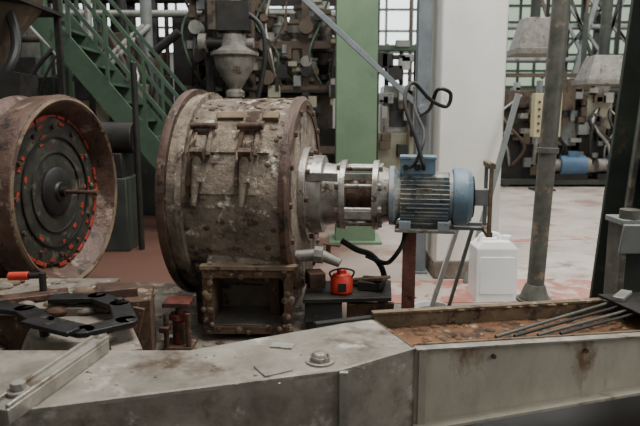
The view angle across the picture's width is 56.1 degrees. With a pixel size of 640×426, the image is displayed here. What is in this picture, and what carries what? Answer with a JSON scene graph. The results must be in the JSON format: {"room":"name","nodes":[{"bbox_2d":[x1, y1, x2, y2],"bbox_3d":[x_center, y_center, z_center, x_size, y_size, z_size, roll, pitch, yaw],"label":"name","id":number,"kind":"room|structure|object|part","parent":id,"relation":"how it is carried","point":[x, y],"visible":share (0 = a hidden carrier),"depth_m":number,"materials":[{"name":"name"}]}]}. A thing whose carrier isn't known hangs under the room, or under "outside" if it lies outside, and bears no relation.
{"room":"factory floor","nodes":[
{"label":"factory floor","id":0,"kind":"room"},
{"bbox_2d":[86,185,639,425],"bbox_3d":[0.000,0.270,7.231,28.000,0.104,20.200,0,9,0],"label":"floor","id":1,"kind":"structure","parent":0,"point":[576,209],"depth_m":5.67,"materials":[{"name":"concrete"}]},
{"bbox_2d":[0,0,65,98],"bbox_3d":[-2.745,-1.109,5.082,1.110,3.300,1.102,0,9,0],"label":"hopper","id":2,"kind":"object","parent":1,"relation":"on","point":[16,16],"visible":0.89,"depth_m":4.87,"materials":[{"name":"metal"}]},
{"bbox_2d":[20,4,82,73],"bbox_3d":[-6.200,-2.465,12.367,3.000,3.700,1.400,0,9,0],"label":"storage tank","id":3,"kind":"object","parent":1,"relation":"on","point":[29,49],"visible":0.02,"depth_m":11.57,"materials":[{"name":"metal"}]},
{"bbox_2d":[0,94,116,277],"bbox_3d":[-1.819,-0.089,4.138,0.630,1.430,1.309,1,9,9],"label":"drum","id":4,"kind":"object","parent":1,"relation":"on","point":[58,177],"visible":0.96,"depth_m":4.06,"materials":[{"name":"metal"}]},
{"bbox_2d":[0,272,155,349],"bbox_3d":[-1.421,0.562,2.969,1.354,0.490,1.007,0,9,0],"label":"workbench","id":5,"kind":"object","parent":1,"relation":"on","point":[13,336],"depth_m":2.99,"materials":[{"name":"metal"}]},
{"bbox_3d":[-1.485,0.381,3.078,0.211,0.165,0.060,0,9,0],"label":"red lever handle","id":6,"kind":"part","parent":5,"relation":"part of","materials":[{"name":"red plastic"}]},
{"bbox_2d":[0,293,137,337],"bbox_3d":[-1.176,0.462,2.770,0.830,0.101,0.501,7,11,37],"label":"hinge clamp","id":7,"kind":"object","parent":5,"relation":"on","point":[123,314],"visible":1,"depth_m":2.64,"materials":[{"name":"metal"}]},
{"bbox_2d":[29,0,181,214],"bbox_3d":[-3.734,-2.102,8.479,3.732,4.200,1.193,0,9,0],"label":"pipes","id":8,"kind":"object","parent":1,"relation":"on","point":[46,85],"visible":0.13,"depth_m":8.19,"materials":[{"name":"metal"}]},
{"bbox_2d":[32,0,186,168],"bbox_3d":[-3.529,-1.528,7.048,4.943,3.513,1.000,0,9,0],"label":"staircase","id":9,"kind":"structure","parent":1,"relation":"on","point":[93,67],"depth_m":6.69,"materials":[{"name":"green metal"}]},
{"bbox_2d":[100,62,144,250],"bbox_3d":[-2.110,-0.571,6.162,0.580,1.900,0.650,0,9,0],"label":"machine","id":10,"kind":"object","parent":1,"relation":"on","point":[127,233],"visible":0.57,"depth_m":6.09,"materials":[{"name":"metal"}]},
{"bbox_2d":[14,0,335,100],"bbox_3d":[-3.600,-2.786,10.236,8.800,5.002,1.336,0,9,0],"label":"overhead pipework","id":11,"kind":"object","parent":1,"relation":"on","point":[182,70],"visible":0.05,"depth_m":9.98,"materials":[{"name":"metal"}]},
{"bbox_2d":[159,296,197,349],"bbox_3d":[-0.785,0.615,3.327,0.170,0.265,0.180,0,9,0],"label":"jack","id":12,"kind":"object","parent":1,"relation":"on","point":[181,320],"visible":0.98,"depth_m":3.29,"materials":[{"name":"red metal"}]},
{"bbox_2d":[120,281,342,349],"bbox_3d":[-1.225,0.724,3.734,2.750,0.102,2.250,0,9,0],"label":"plinth","id":13,"kind":"object","parent":1,"relation":"on","point":[162,291],"visible":0.09,"depth_m":3.75,"materials":[{"name":"concrete"}]},
{"bbox_2d":[197,0,266,98],"bbox_3d":[-1.109,-1.491,7.813,0.882,3.200,0.620,0,9,0],"label":"hopper","id":14,"kind":"object","parent":1,"relation":"on","point":[234,60],"visible":0.9,"depth_m":7.57,"materials":[{"name":"metal"}]},
{"bbox_2d":[181,0,335,163],"bbox_3d":[-0.833,-1.854,8.826,2.592,3.600,1.274,0,9,0],"label":"machine","id":15,"kind":"object","parent":1,"relation":"on","point":[300,50],"visible":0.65,"depth_m":8.38,"materials":[{"name":"metal"}]},
{"bbox_2d":[155,89,389,334],"bbox_3d":[-0.187,-0.070,3.879,1.265,1.444,1.328,1,9,9],"label":"drum","id":16,"kind":"object","parent":1,"relation":"on","point":[245,189],"visible":1,"depth_m":3.42,"materials":[{"name":"metal"}]},
{"bbox_2d":[0,297,639,425],"bbox_3d":[0.291,0.735,2.450,3.809,0.481,0.679,-2,9,-12],"label":"trough","id":17,"kind":"object","parent":1,"relation":"on","point":[442,365],"visible":0.83,"depth_m":2.36,"materials":[{"name":"grey metal"}]},
{"bbox_2d":[0,336,109,424],"bbox_3d":[-0.905,0.540,2.055,0.075,0.089,0.589,2,9,10],"label":"clamping arm","id":18,"kind":"object","parent":17,"relation":"on","point":[22,395],"visible":1,"depth_m":1.99},
{"bbox_2d":[254,360,292,376],"bbox_3d":[-0.170,0.563,2.175,0.110,0.006,0.100,-5,10,-30],"label":"steel shim","id":19,"kind":"object","parent":17,"relation":"on","point":[275,367],"visible":1,"depth_m":2.17,"materials":[{"name":"grey metal"}]},
{"bbox_2d":[270,342,294,348],"bbox_3d":[-0.150,0.528,2.392,0.090,0.006,0.050,2,9,12],"label":"steel shim","id":20,"kind":"object","parent":17,"relation":"on","point":[281,345],"visible":1,"depth_m":2.38,"materials":[{"name":"grey metal"}]},
{"bbox_2d":[305,350,334,366],"bbox_3d":[0.000,0.535,2.241,0.110,0.039,0.110,0,9,0],"label":"bolt","id":21,"kind":"object","parent":17,"relation":"on","point":[318,358],"visible":1,"depth_m":2.22,"materials":[{"name":"metal"}]},
{"bbox_2d":[494,299,637,337],"bbox_3d":[1.117,0.467,2.662,0.893,0.031,0.239,-4,10,-22],"label":"rods","id":22,"kind":"object","parent":17,"relation":"on","point":[604,302],"visible":0.82,"depth_m":2.62,"materials":[{"name":"metal"}]},
{"bbox_2d":[598,289,639,314],"bbox_3d":[1.728,0.406,2.827,0.697,0.036,0.325,-1,9,-8],"label":"cover plate","id":23,"kind":"object","parent":17,"relation":"on","point":[630,300],"visible":1,"depth_m":2.83,"materials":[{"name":"metal"}]},
{"bbox_2d":[303,268,393,329],"bbox_3d":[0.180,0.573,3.705,0.560,0.409,0.420,0,9,0],"label":"stand","id":24,"kind":"object","parent":1,"relation":"on","point":[369,293],"visible":0.73,"depth_m":3.57,"materials":[{"name":"black metal"}]},
{"bbox_2d":[329,267,354,294],"bbox_3d":[0.130,0.395,3.605,0.157,0.170,0.138,0,9,0],"label":"can","id":25,"kind":"object","parent":24,"relation":"on","point":[341,281],"visible":1,"depth_m":3.56,"materials":[{"name":"metal"}]},
{"bbox_2d":[329,0,381,244],"bbox_3d":[0.385,-2.909,6.221,0.570,6.500,0.540,0,9,0],"label":"steel column","id":26,"kind":"structure","parent":1,"relation":"on","point":[355,78],"depth_m":6.29,"materials":[{"name":"green metal"}]},
{"bbox_2d":[302,0,432,273],"bbox_3d":[0.288,-2.692,4.849,1.304,6.500,0.280,0,9,0],"label":"steel post","id":27,"kind":"object","parent":1,"relation":"on","point":[424,7],"visible":0.62,"depth_m":5.00,"materials":[{"name":"grey metal"}]},
{"bbox_2d":[376,0,415,171],"bbox_3d":[1.742,-2.136,10.609,1.716,3.600,1.175,0,9,0],"label":"machine","id":28,"kind":"object","parent":1,"relation":"on","point":[395,138],"visible":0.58,"depth_m":10.17,"materials":[{"name":"metal"}]},
{"bbox_2d":[365,81,495,308],"bbox_3d":[0.685,-0.132,4.313,0.782,1.609,1.650,0,9,0],"label":"motor","id":29,"kind":"object","parent":1,"relation":"on","point":[425,200],"visible":0.98,"depth_m":3.62,"materials":[{"name":"metal"}]},
{"bbox_2d":[340,238,387,301],"bbox_3d":[0.311,0.436,3.987,0.351,0.563,0.157,-5,10,-27],"label":"hose","id":30,"kind":"object","parent":29,"relation":"attached to","point":[343,241],"visible":0.62,"depth_m":3.91,"materials":[{"name":"black rubber"}]},
{"bbox_3d":[0.764,0.203,3.865,0.626,1.090,0.561,0,9,0],"label":"support frame","id":31,"kind":"part","parent":29,"relation":"part of","materials":[{"name":"grey paint"}]},
{"bbox_2d":[415,301,446,307],"bbox_3d":[0.760,0.677,4.096,0.260,0.080,0.260,0,9,0],"label":"pail","id":32,"kind":"object","parent":1,"relation":"on","point":[421,304],"visible":0.09,"depth_m":4.19,"materials":[{"name":"white plastic"}]},
{"bbox_2d":[425,0,508,278],"bbox_3d":[1.235,-2.694,4.863,0.550,6.500,0.570,0,9,0],"label":"concrete column","id":33,"kind":"structure","parent":1,"relation":"on","point":[469,46],"depth_m":4.87,"materials":[{"name":"paint"}]},
{"bbox_2d":[463,93,520,282],"bbox_3d":[1.395,-0.191,4.880,0.448,1.541,0.029,-2,9,-14],"label":"bar","id":34,"kind":"object","parent":1,"relation":"on","point":[517,97],"visible":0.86,"depth_m":4.84,"materials":[{"name":"grey paint"}]},
{"bbox_2d":[468,231,517,300],"bbox_3d":[1.305,0.389,4.534,0.300,0.512,0.246,0,9,0],"label":"jerrycan","id":35,"kind":"object","parent":1,"relation":"on","point":[493,262],"visible":0.93,"depth_m":4.43,"materials":[{"name":"white plastic"}]},
{"bbox_2d":[516,0,570,301],"bbox_3d":[1.671,-2.505,3.987,0.402,6.404,0.260,0,9,0],"label":"pole","id":36,"kind":"object","parent":1,"relation":"on","point":[534,289],"visible":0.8,"depth_m":4.27,"materials":[{"name":"grey metal"}]},
{"bbox_2d":[528,93,562,190],"bbox_3d":[4.200,-1.323,11.231,0.500,1.800,0.400,0,9,0],"label":"control panel","id":37,"kind":"object","parent":1,"relation":"on","point":[537,98],"visible":0.29,"depth_m":11.07,"materials":[{"name":"metal"}]},
{"bbox_2d":[500,13,617,186],"bbox_3d":[5.505,-2.266,12.069,4.190,3.400,1.050,0,9,0],"label":"machinery","id":38,"kind":"object","parent":1,"relation":"on","point":[588,112],"visible":0.48,"depth_m":11.92,"materials":[{"name":"metal"}]},
{"bbox_2d":[506,0,627,78],"bbox_3d":[6.100,-3.736,13.077,5.800,6.012,0.300,0,9,0],"label":"rack","id":39,"kind":"object","parent":1,"relation":"on","point":[596,5],"visible":0.2,"depth_m":12.97,"materials":[{"name":"grey metal"}]},
{"bbox_2d":[589,0,639,297],"bbox_3d":[1.855,-0.760,3.198,0.591,3.200,0.506,0,9,0],"label":"metal column","id":40,"kind":"structure","parent":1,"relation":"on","point":[616,267],"depth_m":3.40,"materials":[{"name":"metal"}]},
{"bbox_2d":[170,55,618,130],"bbox_3d":[0.000,-5.794,16.446,28.000,9.000,0.300,0,9,0],"label":"wall","id":41,"kind":"structure","parent":0,"point":[171,56],"depth_m":16.67,"materials":[{"name":"paint"}]},
{"bbox_2d":[79,4,187,54],"bbox_3d":[-6.350,-6.058,16.192,6.360,3.460,0.120,0,9,0],"label":"window","id":42,"kind":"structure","parent":41,"relation":"in","point":[160,6],"depth_m":16.30,"materials":[{"name":"white"}]},
{"bbox_2d":[269,0,416,92],"bbox_3d":[0.750,-5.514,16.278,6.360,4.560,0.120,0,9,0],"label":"window","id":43,"kind":"structure","parent":41,"relation":"in","point":[394,14],"depth_m":16.33,"materials":[{"name":"white"}]},
{"bbox_2d":[505,0,630,87],"bbox_3d":[7.200,-5.613,16.262,4.460,4.360,0.120,0,9,0],"label":"window","id":44,"kind":"structure","parent":41,"relation":"in","point":[518,9],"depth_m":16.40,"materials":[{"name":"grey"}]},
{"bbox_2d":[506,0,549,57],"bbox_3d":[3.280,-4.447,8.914,0.680,4.105,0.556,0,9,0],"label":"extraction hood","id":45,"kind":"object","parent":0,"point":[531,36],"visible":0.77,"depth_m":8.99,"materials":[{"name":"metal"}]},
{"bbox_2d":[571,0,622,85],"bbox_3d":[5.150,-4.537,10.621,0.840,4.460,0.684,0,9,0],"label":"extraction hood","id":46,"kind":"object","parent":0,"point":[602,69],"visible":0.88,"depth_m":10.70,"materials":[{"name":"metal"}]}
]}

